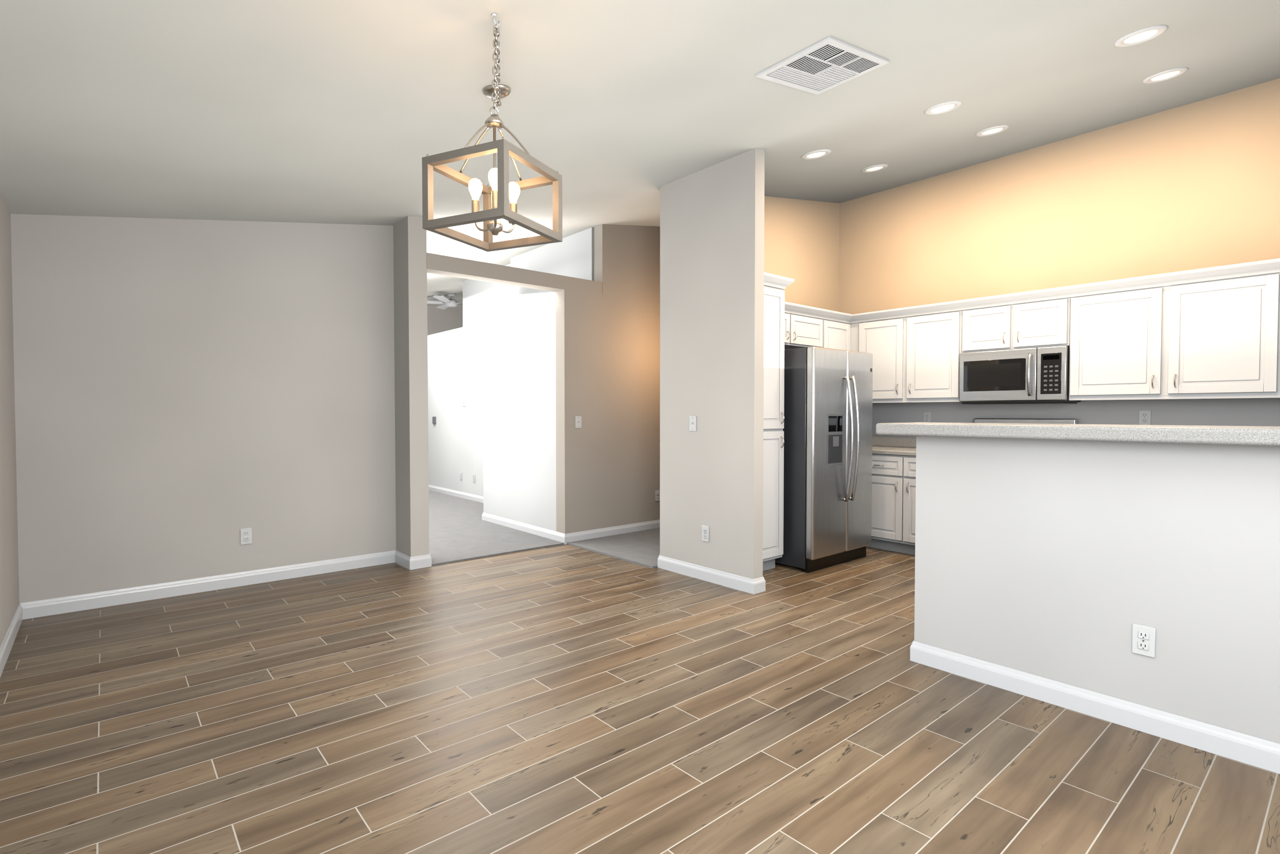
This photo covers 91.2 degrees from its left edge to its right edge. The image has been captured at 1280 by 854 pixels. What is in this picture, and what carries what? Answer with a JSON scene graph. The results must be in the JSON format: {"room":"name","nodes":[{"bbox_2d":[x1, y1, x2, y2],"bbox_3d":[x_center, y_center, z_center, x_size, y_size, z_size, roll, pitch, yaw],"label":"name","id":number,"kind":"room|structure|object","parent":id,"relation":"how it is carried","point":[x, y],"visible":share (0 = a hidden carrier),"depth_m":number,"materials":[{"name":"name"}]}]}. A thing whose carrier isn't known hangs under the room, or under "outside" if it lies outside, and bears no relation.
{"room":"empty dining room","nodes":[
{"label":"empty dining room","id":0,"kind":"room"},
{"bbox_2d":[0,191,19,646],"bbox_3d":[-1.107,-0.011,0.585,0.120,2.495,8.570,-1,2,-41],"label":"wall","id":1,"kind":"structure","parent":0,"point":[9,580],"depth_m":3.44,"materials":[{"name":"paint"}]},
{"bbox_2d":[10,213,429,602],"bbox_3d":[-2.783,-0.293,4.471,2.400,2.884,0.480,-1,2,-41],"label":"wall","id":2,"kind":"structure","parent":0,"point":[182,386],"depth_m":4.40,"materials":[{"name":"paint"}]},
{"bbox_2d":[240,527,252,544],"label":"outlet plates","id":3,"kind":"object","parent":2,"relation":"attached to","point":[245,533],"depth_m":4.54,"materials":[{"name":"white plastic"}]},
{"bbox_2d":[427,294,462,309],"bbox_3d":[-3.151,-2.109,10.458,1.219,0.216,1.199,-1,2,-41],"label":"ceiling fan","id":4,"kind":"object","parent":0,"point":[447,302],"depth_m":10.36,"materials":[{"name":"white"}]},
{"bbox_2d":[427,263,510,496],"bbox_3d":[-2.383,-0.737,8.967,4.370,3.568,6.500,-1,2,-41],"label":"wall","id":5,"kind":"structure","parent":0,"point":[454,334],"depth_m":9.19,"materials":[{"name":"paint"}]},
{"bbox_2d":[432,416,436,423],"label":"switch plates","id":6,"kind":"object","parent":5,"relation":"attached to","point":[434,418],"depth_m":9.79,"materials":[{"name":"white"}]},
{"bbox_2d":[462,397,464,406],"label":"switch plates","id":7,"kind":"object","parent":5,"relation":"attached to","point":[463,398],"depth_m":9.00,"materials":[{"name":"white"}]},
{"bbox_2d":[0,484,1279,773],"bbox_3d":[-0.602,1.084,5.107,6.500,0.100,14.500,-1,2,-41],"label":"baseboard","id":8,"kind":"structure","parent":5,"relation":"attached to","point":[1263,753],"depth_m":3.22,"materials":[{"name":"white wood"}]},
{"bbox_2d":[426,252,602,295],"bbox_3d":[-1.093,-1.354,5.679,1.774,0.130,0.150,-1,2,-41],"label":"header beam","id":9,"kind":"structure","parent":0,"point":[437,264],"depth_m":5.53,"materials":[{"name":"paint"}]},
{"bbox_2d":[482,227,593,531],"bbox_3d":[-1.109,-0.506,6.870,0.630,3.200,1.650,-1,2,-41],"label":"wall","id":10,"kind":"structure","parent":0,"point":[519,328],"depth_m":6.58,"materials":[{"name":"paint"}]},
{"bbox_2d":[428,490,659,568],"bbox_3d":[-1.883,1.051,8.446,4.100,0.016,7.764,-1,2,-41],"label":"floor","id":11,"kind":"structure","parent":0,"point":[458,532],"depth_m":6.11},
{"bbox_2d":[555,223,659,533],"bbox_3d":[0.293,-0.680,6.882,2.780,3.548,0.150,-1,2,-41],"label":"wall","id":12,"kind":"structure","parent":0,"point":[607,344],"depth_m":6.30,"materials":[{"name":"paint"}]},
{"bbox_2d":[575,415,581,427],"label":"switch plates","id":13,"kind":"object","parent":12,"relation":"attached to","point":[578,418],"depth_m":6.03,"materials":[{"name":"white plastic"}]},
{"bbox_2d":[0,543,1279,853],"bbox_3d":[-0.602,1.184,5.110,6.740,0.100,14.740,-1,2,-41],"label":"floor","id":14,"kind":"structure","parent":0,"point":[567,698],"depth_m":2.42,"materials":[{"name":"brown tile"}]},
{"bbox_2d":[762,272,794,570],"bbox_3d":[0.737,-0.016,5.029,0.656,2.303,0.717,-1,2,-41],"label":"pantry cabinet","id":15,"kind":"object","parent":14,"relation":"on","point":[774,285],"visible":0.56,"depth_m":4.87,"materials":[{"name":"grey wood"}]},
{"bbox_2d":[774,346,872,572],"bbox_3d":[1.416,0.246,5.412,0.885,1.762,0.955,-1,2,-41],"label":"refrigerator","id":16,"kind":"object","parent":14,"relation":"on","point":[827,429],"visible":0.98,"depth_m":5.00,"materials":[{"name":"grey metal"}]},
{"bbox_2d":[866,435,916,554],"bbox_3d":[2.501,0.646,4.135,2.734,1.020,4.394,-1,2,-41],"label":"base cabinet","id":17,"kind":"object","parent":14,"relation":"on","point":[894,458],"visible":0.09,"depth_m":5.58,"materials":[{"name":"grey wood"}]},
{"bbox_2d":[973,418,1078,424],"bbox_3d":[3.009,0.533,5.108,0.694,1.202,0.776,-1,2,-41],"label":"range","id":18,"kind":"object","parent":14,"relation":"on","point":[976,420],"visible":0.04,"depth_m":5.23,"materials":[{"name":"grey metal"}]},
{"bbox_2d":[0,0,1279,305],"bbox_3d":[-0.602,-1.887,5.040,6.740,1.212,14.740,-1,2,-41],"label":"ceiling","id":19,"kind":"structure","parent":0,"point":[328,111],"depth_m":3.07,"materials":[{"name":"paint"}]},
{"bbox_2d":[432,294,440,297],"bbox_3d":[-3.333,-2.146,10.268,0.131,0.051,0.130,-1,2,-41],"label":"smoke detector","id":20,"kind":"object","parent":19,"relation":"attached to","point":[434,295],"visible":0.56,"depth_m":10.21,"materials":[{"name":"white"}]},
{"bbox_2d":[421,13,562,252],"bbox_3d":[-0.512,-1.119,2.479,0.457,0.845,0.909,0,1,3],"label":"pendant light","id":21,"kind":"object","parent":19,"relation":"hanging from","point":[496,197],"visible":1,"depth_m":2.24,"materials":[{"name":"grey metal"}]},
{"bbox_2d":[800,149,831,159],"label":"recessed light","id":22,"kind":"object","parent":19,"relation":"in","point":[819,153],"depth_m":4.60,"materials":[{"name":"white"}]},
{"bbox_2d":[755,36,889,94],"bbox_3d":[0.896,-1.753,3.066,0.525,0.095,0.410,-1,2,-41],"label":"ceiling vent grille","id":23,"kind":"object","parent":19,"relation":"attached to","point":[831,62],"depth_m":3.04,"materials":[{"name":"white metal"}]},
{"bbox_2d":[860,163,887,172],"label":"recessed light","id":24,"kind":"object","parent":19,"relation":"in","point":[879,167],"depth_m":5.25,"materials":[{"name":"white plastic"}]},
{"bbox_2d":[923,100,962,115],"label":"recessed light","id":25,"kind":"object","parent":19,"relation":"in","point":[944,107],"depth_m":3.89,"materials":[{"name":"white plastic"}]},
{"bbox_2d":[975,125,1009,136],"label":"recessed light","id":26,"kind":"object","parent":19,"relation":"in","point":[991,130],"depth_m":4.55,"materials":[{"name":"white plastic"}]},
{"bbox_2d":[1113,25,1168,47],"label":"recessed light","id":27,"kind":"object","parent":19,"relation":"in","point":[1140,36],"depth_m":3.15,"materials":[{"name":"white"}]},
{"bbox_2d":[1142,66,1189,83],"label":"recessed light","id":28,"kind":"object","parent":19,"relation":"in","point":[1171,73],"depth_m":3.80,"materials":[{"name":"white"}]},
{"bbox_2d":[659,148,764,578],"bbox_3d":[0.511,-0.420,4.697,0.100,3.127,0.960,-1,2,-41],"label":"wall pillar","id":29,"kind":"structure","parent":0,"point":[712,218],"depth_m":4.59,"materials":[{"name":"paint"}]},
{"bbox_2d":[689,415,696,431],"label":"switch plates","id":30,"kind":"object","parent":29,"relation":"attached to","point":[692,423],"depth_m":4.75,"materials":[{"name":"white plastic"}]},
{"bbox_2d":[701,524,708,541],"label":"outlet plates","id":31,"kind":"object","parent":29,"relation":"attached to","point":[705,529],"depth_m":4.67,"materials":[{"name":"white plastic"}]},
{"bbox_2d":[763,196,839,311],"bbox_3d":[1.198,-0.660,5.965,2.600,3.548,0.120,-1,2,-41],"label":"wall","id":32,"kind":"structure","parent":0,"point":[801,237],"depth_m":6.25,"materials":[{"name":"paint"}]},
{"bbox_2d":[838,78,1279,436],"bbox_3d":[3.224,-0.649,5.483,0.150,3.548,5.790,-1,2,-41],"label":"wall","id":33,"kind":"structure","parent":0,"point":[1196,185],"depth_m":4.96,"materials":[{"name":"paint"}]},
{"bbox_2d":[923,411,931,422],"label":"outlet plates","id":34,"kind":"object","parent":33,"relation":"attached to","point":[926,415],"depth_m":5.95,"materials":[{"name":"white plastic"}]},
{"bbox_2d":[959,345,1080,404],"bbox_3d":[3.108,-0.409,5.167,0.439,0.437,0.782,-1,2,-41],"label":"microwave","id":35,"kind":"object","parent":33,"relation":"attached to","point":[1039,375],"visible":0.98,"depth_m":5.02,"materials":[{"name":"grey metal"}]},
{"bbox_2d":[784,258,1279,402],"bbox_3d":[2.840,-0.626,4.397,1.841,0.863,4.394,-1,2,-41],"label":"upper cabinet","id":36,"kind":"object","parent":33,"relation":"attached to","point":[1213,332],"visible":0.87,"depth_m":4.61,"materials":[{"name":"white wood"}]},
{"bbox_2d":[1138,409,1150,424],"label":"outlet plates","id":37,"kind":"object","parent":33,"relation":"attached to","point":[1144,415],"depth_m":4.71,"materials":[{"name":"white plastic"}]},
{"bbox_2d":[914,436,1279,743],"bbox_3d":[2.138,0.628,2.361,0.120,1.138,2.180,-1,2,-41],"label":"wall","id":38,"kind":"structure","parent":0,"point":[1040,557],"depth_m":2.53,"materials":[{"name":"paint"}]},
{"bbox_2d":[876,421,1279,446],"bbox_3d":[2.110,0.027,2.419,0.470,0.059,2.315,-1,2,-41],"label":"countertop","id":39,"kind":"structure","parent":38,"relation":"on","point":[1204,434],"depth_m":2.46,"materials":[{"name":"stone"}]},
{"bbox_2d":[1131,623,1155,657],"label":"outlet plates","id":40,"kind":"object","parent":38,"relation":"attached to","point":[1144,640],"depth_m":2.45,"materials":[{"name":"white plastic"}]}
]}

